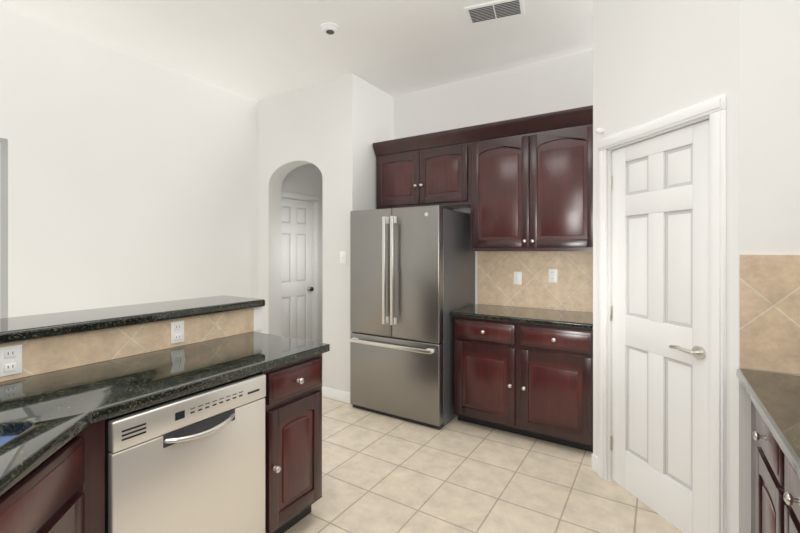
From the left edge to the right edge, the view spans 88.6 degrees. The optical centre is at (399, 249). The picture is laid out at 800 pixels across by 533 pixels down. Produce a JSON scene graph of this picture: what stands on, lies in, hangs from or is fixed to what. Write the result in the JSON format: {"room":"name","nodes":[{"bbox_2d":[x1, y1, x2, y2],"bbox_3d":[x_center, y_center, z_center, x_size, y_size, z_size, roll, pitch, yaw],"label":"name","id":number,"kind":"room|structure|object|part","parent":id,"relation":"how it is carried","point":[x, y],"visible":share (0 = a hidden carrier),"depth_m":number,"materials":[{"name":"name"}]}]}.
{"room":"kitchen","nodes":[
{"label":"kitchen","id":0,"kind":"room"},
{"bbox_2d":[0,6,322,342],"bbox_3d":[-2.314,-0.105,3.464,0.180,3.050,5.370,0,0,32],"label":"wall","id":1,"kind":"structure","parent":0,"point":[127,178],"depth_m":3.32,"materials":[{"name":"paint"}]},
{"bbox_2d":[282,198,313,340],"bbox_3d":[-1.270,0.401,4.944,0.112,2.022,0.645,0,0,32],"label":"hall door","id":2,"kind":"structure","parent":1,"relation":"in","point":[297,288],"depth_m":5.01,"materials":[{"name":"white wood"}]},
{"bbox_2d":[282,191,318,341],"bbox_3d":[-1.298,0.366,4.969,0.123,2.107,0.784,0,0,32],"label":"door frame","id":3,"kind":"structure","parent":1,"relation":"attached to","point":[314,200],"depth_m":5.22,"materials":[{"name":"white wood"}]},
{"bbox_2d":[0,0,592,100],"bbox_3d":[-0.279,-1.680,2.220,5.150,0.100,5.450,0,0,32],"label":"ceiling","id":4,"kind":"structure","parent":0,"point":[258,50],"depth_m":3.15,"materials":[{"name":"paint"}]},
{"bbox_2d":[321,22,339,35],"bbox_3d":[-0.511,-1.611,3.001,0.136,0.037,0.136,0,0,32],"label":"smoke detector","id":5,"kind":"object","parent":4,"relation":"attached to","point":[329,28],"visible":0.98,"depth_m":2.97,"materials":[{"name":"white plastic"}]},
{"bbox_2d":[464,0,524,24],"bbox_3d":[0.645,-1.624,2.789,0.380,0.012,0.210,0,0,20],"label":"ceiling vent","id":6,"kind":"object","parent":4,"relation":"in","point":[490,11],"visible":1,"depth_m":2.77,"materials":[{"name":"white plastic"}]},
{"bbox_2d":[258,77,350,403],"bbox_3d":[-0.953,-0.105,4.210,1.320,3.050,0.192,0,0,32],"label":"wall","id":7,"kind":"structure","parent":0,"point":[299,127],"depth_m":4.10,"materials":[{"name":"white paint"}]},
{"bbox_2d":[342,74,392,391],"bbox_3d":[-0.145,-0.105,4.362,0.120,3.050,1.290,0,0,32],"label":"wall","id":8,"kind":"structure","parent":0,"point":[367,115],"depth_m":3.85,"materials":[{"name":"white paint"}]},
{"bbox_2d":[284,397,682,532],"bbox_3d":[-0.279,1.470,2.220,5.150,0.100,5.450,0,0,32],"label":"floor","id":9,"kind":"structure","parent":0,"point":[383,474],"depth_m":2.47,"materials":[{"name":"tile"}]},
{"bbox_2d":[0,307,261,435],"bbox_3d":[-1.619,0.888,1.574,0.180,1.063,2.516,0,0,32],"label":"backsplash","id":10,"kind":"structure","parent":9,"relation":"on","point":[49,354],"depth_m":1.91,"materials":[{"name":"tile"}]},
{"bbox_2d":[0,344,21,376],"bbox_3d":[-1.504,0.427,1.582,0.007,0.112,0.070,0,0,32],"label":"outlet","id":11,"kind":"object","parent":10,"relation":"attached to","point":[10,360],"visible":1,"depth_m":1.58,"materials":[{"name":"white plastic"}]},
{"bbox_2d":[0,295,264,343],"bbox_3d":[-1.696,0.331,1.624,0.435,0.046,2.516,0,0,32],"label":"bar countertop","id":12,"kind":"structure","parent":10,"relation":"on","point":[21,328],"depth_m":1.95,"materials":[{"name":"stone"}]},
{"bbox_2d":[171,320,183,343],"bbox_3d":[-1.156,0.427,2.131,0.007,0.112,0.070,0,0,32],"label":"outlet","id":13,"kind":"object","parent":10,"relation":"attached to","point":[177,331],"visible":1,"depth_m":2.13,"materials":[{"name":"white plastic"}]},
{"bbox_2d":[0,354,321,532],"bbox_3d":[-1.019,0.983,1.135,1.296,0.875,2.416,0,0,32],"label":"base cabinet","id":14,"kind":"object","parent":9,"relation":"on","point":[61,489],"visible":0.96,"depth_m":1.87,"materials":[{"name":"brown wood"}]},
{"bbox_2d":[0,332,329,495],"bbox_3d":[-0.553,0.523,0.860,2.396,0.040,2.451,0,0,32],"label":"countertop","id":15,"kind":"structure","parent":14,"relation":"on","point":[44,416],"depth_m":1.53,"materials":[{"name":"stone"}]},
{"bbox_2d":[0,435,17,445],"bbox_3d":[-1.177,0.653,0.759,0.444,0.214,0.864,0,0,-13],"label":"sink","id":16,"kind":"object","parent":15,"relation":"in","point":[4,440],"depth_m":1.20,"materials":[{"name":"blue metal"}]},
{"bbox_2d":[105,373,265,532],"bbox_3d":[-0.994,0.988,1.723,0.635,0.864,0.611,0,0,32],"label":"dishwasher","id":17,"kind":"object","parent":9,"relation":"on","point":[194,462],"visible":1,"depth_m":1.54,"materials":[{"name":"grey metal"}]},
{"bbox_2d":[350,205,474,429],"bbox_3d":[0.111,0.531,3.733,0.896,1.778,0.807,0,0,32],"label":"refrigerator","id":18,"kind":"object","parent":9,"relation":"on","point":[412,278],"visible":1,"depth_m":3.40,"materials":[{"name":"grey metal"}]},
{"bbox_2d":[450,304,592,451],"bbox_3d":[1.016,0.962,3.302,1.077,0.917,0.618,0,0,32],"label":"base cabinet","id":19,"kind":"object","parent":9,"relation":"on","point":[531,380],"depth_m":3.05,"materials":[{"name":"brown wood"}]},
{"bbox_3d":[1.020,0.523,3.310,1.075,0.040,0.593,0,0,32],"label":"top of the back run of cabinets","id":20,"kind":"part","parent":19,"relation":"part of","materials":[{"name":"black stone"}]},
{"bbox_2d":[751,400,799,532],"bbox_3d":[1.377,0.983,1.045,0.602,0.876,0.817,0,0,32],"label":"base cabinet","id":21,"kind":"object","parent":9,"relation":"on","point":[775,494],"visible":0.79,"depth_m":1.24,"materials":[{"name":"brown wood"}]},
{"bbox_2d":[736,369,799,479],"bbox_3d":[0.885,0.523,0.300,0.625,0.040,3.048,0,0,32],"label":"countertop","id":22,"kind":"structure","parent":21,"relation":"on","point":[775,398],"depth_m":1.34,"materials":[{"name":"stone"}]},
{"bbox_2d":[393,49,592,311],"bbox_3d":[1.359,-0.105,3.532,3.550,3.050,0.120,0,0,32],"label":"wall","id":23,"kind":"structure","parent":0,"point":[556,84],"depth_m":3.75,"materials":[{"name":"paint"}]},
{"bbox_2d":[373,127,468,208],"bbox_3d":[0.269,-0.723,3.943,0.999,0.655,0.346,0,0,32],"label":"upper cabinet","id":24,"kind":"object","parent":23,"relation":"attached to","point":[430,169],"depth_m":3.77,"materials":[{"name":"brown wood"}]},
{"bbox_2d":[469,105,592,250],"bbox_3d":[1.119,-0.520,3.403,1.012,1.060,0.346,0,0,32],"label":"upper cabinet","id":25,"kind":"object","parent":23,"relation":"attached to","point":[521,184],"depth_m":3.24,"materials":[{"name":"brown wood"}]},
{"bbox_2d":[477,251,592,311],"bbox_3d":[1.183,0.256,3.567,1.076,0.492,0.008,0,0,32],"label":"backsplash","id":26,"kind":"structure","parent":23,"relation":"attached to","point":[571,288],"depth_m":3.56,"materials":[{"name":"tile"}]},
{"bbox_2d":[514,272,521,284],"bbox_3d":[1.044,0.250,3.642,0.072,0.115,0.012,0,0,32],"label":"light switch","id":27,"kind":"object","parent":26,"relation":"attached to","point":[517,278],"visible":1,"depth_m":3.64,"materials":[{"name":"white plastic"}]},
{"bbox_2d":[548,269,556,282],"bbox_3d":[1.299,0.220,3.483,0.072,0.115,0.007,0,0,32],"label":"outlet","id":28,"kind":"object","parent":26,"relation":"attached to","point":[552,275],"visible":1,"depth_m":3.48,"materials":[{"name":"white plastic"}]},
{"bbox_2d":[593,0,782,532],"bbox_3d":[1.402,-0.105,2.221,0.100,3.050,1.124,0,0,-13],"label":"wall","id":29,"kind":"structure","parent":0,"point":[653,60],"depth_m":1.80,"materials":[{"name":"paint"}]},
{"bbox_2d":[592,454,597,472],"bbox_3d":[1.348,1.370,2.209,0.012,0.100,0.924,0,0,-13],"label":"baseboard","id":30,"kind":"structure","parent":29,"relation":"attached to","point":[595,463],"depth_m":2.63,"materials":[{"name":"white wood"}]},
{"bbox_2d":[596,128,603,133],"bbox_3d":[1.249,-0.745,2.566,0.042,0.034,0.042,0,0,32],"label":"bumper cover","id":31,"kind":"object","parent":29,"relation":"attached to","point":[599,130],"visible":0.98,"depth_m":2.56,"materials":[{"name":"white plastic"}]},
{"bbox_2d":[610,120,708,532],"bbox_3d":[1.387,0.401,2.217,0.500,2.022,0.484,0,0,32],"label":"pantry door","id":32,"kind":"structure","parent":29,"relation":"in","point":[659,318],"depth_m":2.16,"materials":[{"name":"white wood"}]},
{"bbox_2d":[598,95,725,532],"bbox_3d":[1.392,0.366,2.213,0.123,2.107,0.804,0,0,-13],"label":"door frame","id":33,"kind":"structure","parent":29,"relation":"attached to","point":[713,111],"depth_m":1.86,"materials":[{"name":"white wood"}]},
{"bbox_2d":[745,0,799,515],"bbox_3d":[1.753,-0.105,1.629,0.605,3.050,0.100,0,0,32],"label":"wall","id":34,"kind":"structure","parent":0,"point":[791,127],"depth_m":1.67,"materials":[{"name":"paint"}]},
{"bbox_3d":[1.583,-0.105,0.683,0.120,3.050,4.690,0,0,32],"label":"wall","id":35,"kind":"structure","parent":0,"visible":0},
{"bbox_2d":[740,255,799,374],"bbox_3d":[0.899,0.261,0.299,0.622,0.482,3.060,0,0,32],"label":"backsplash","id":36,"kind":"structure","parent":35,"relation":"attached to","point":[769,312],"depth_m":1.70,"materials":[{"name":"tile"}]}
]}

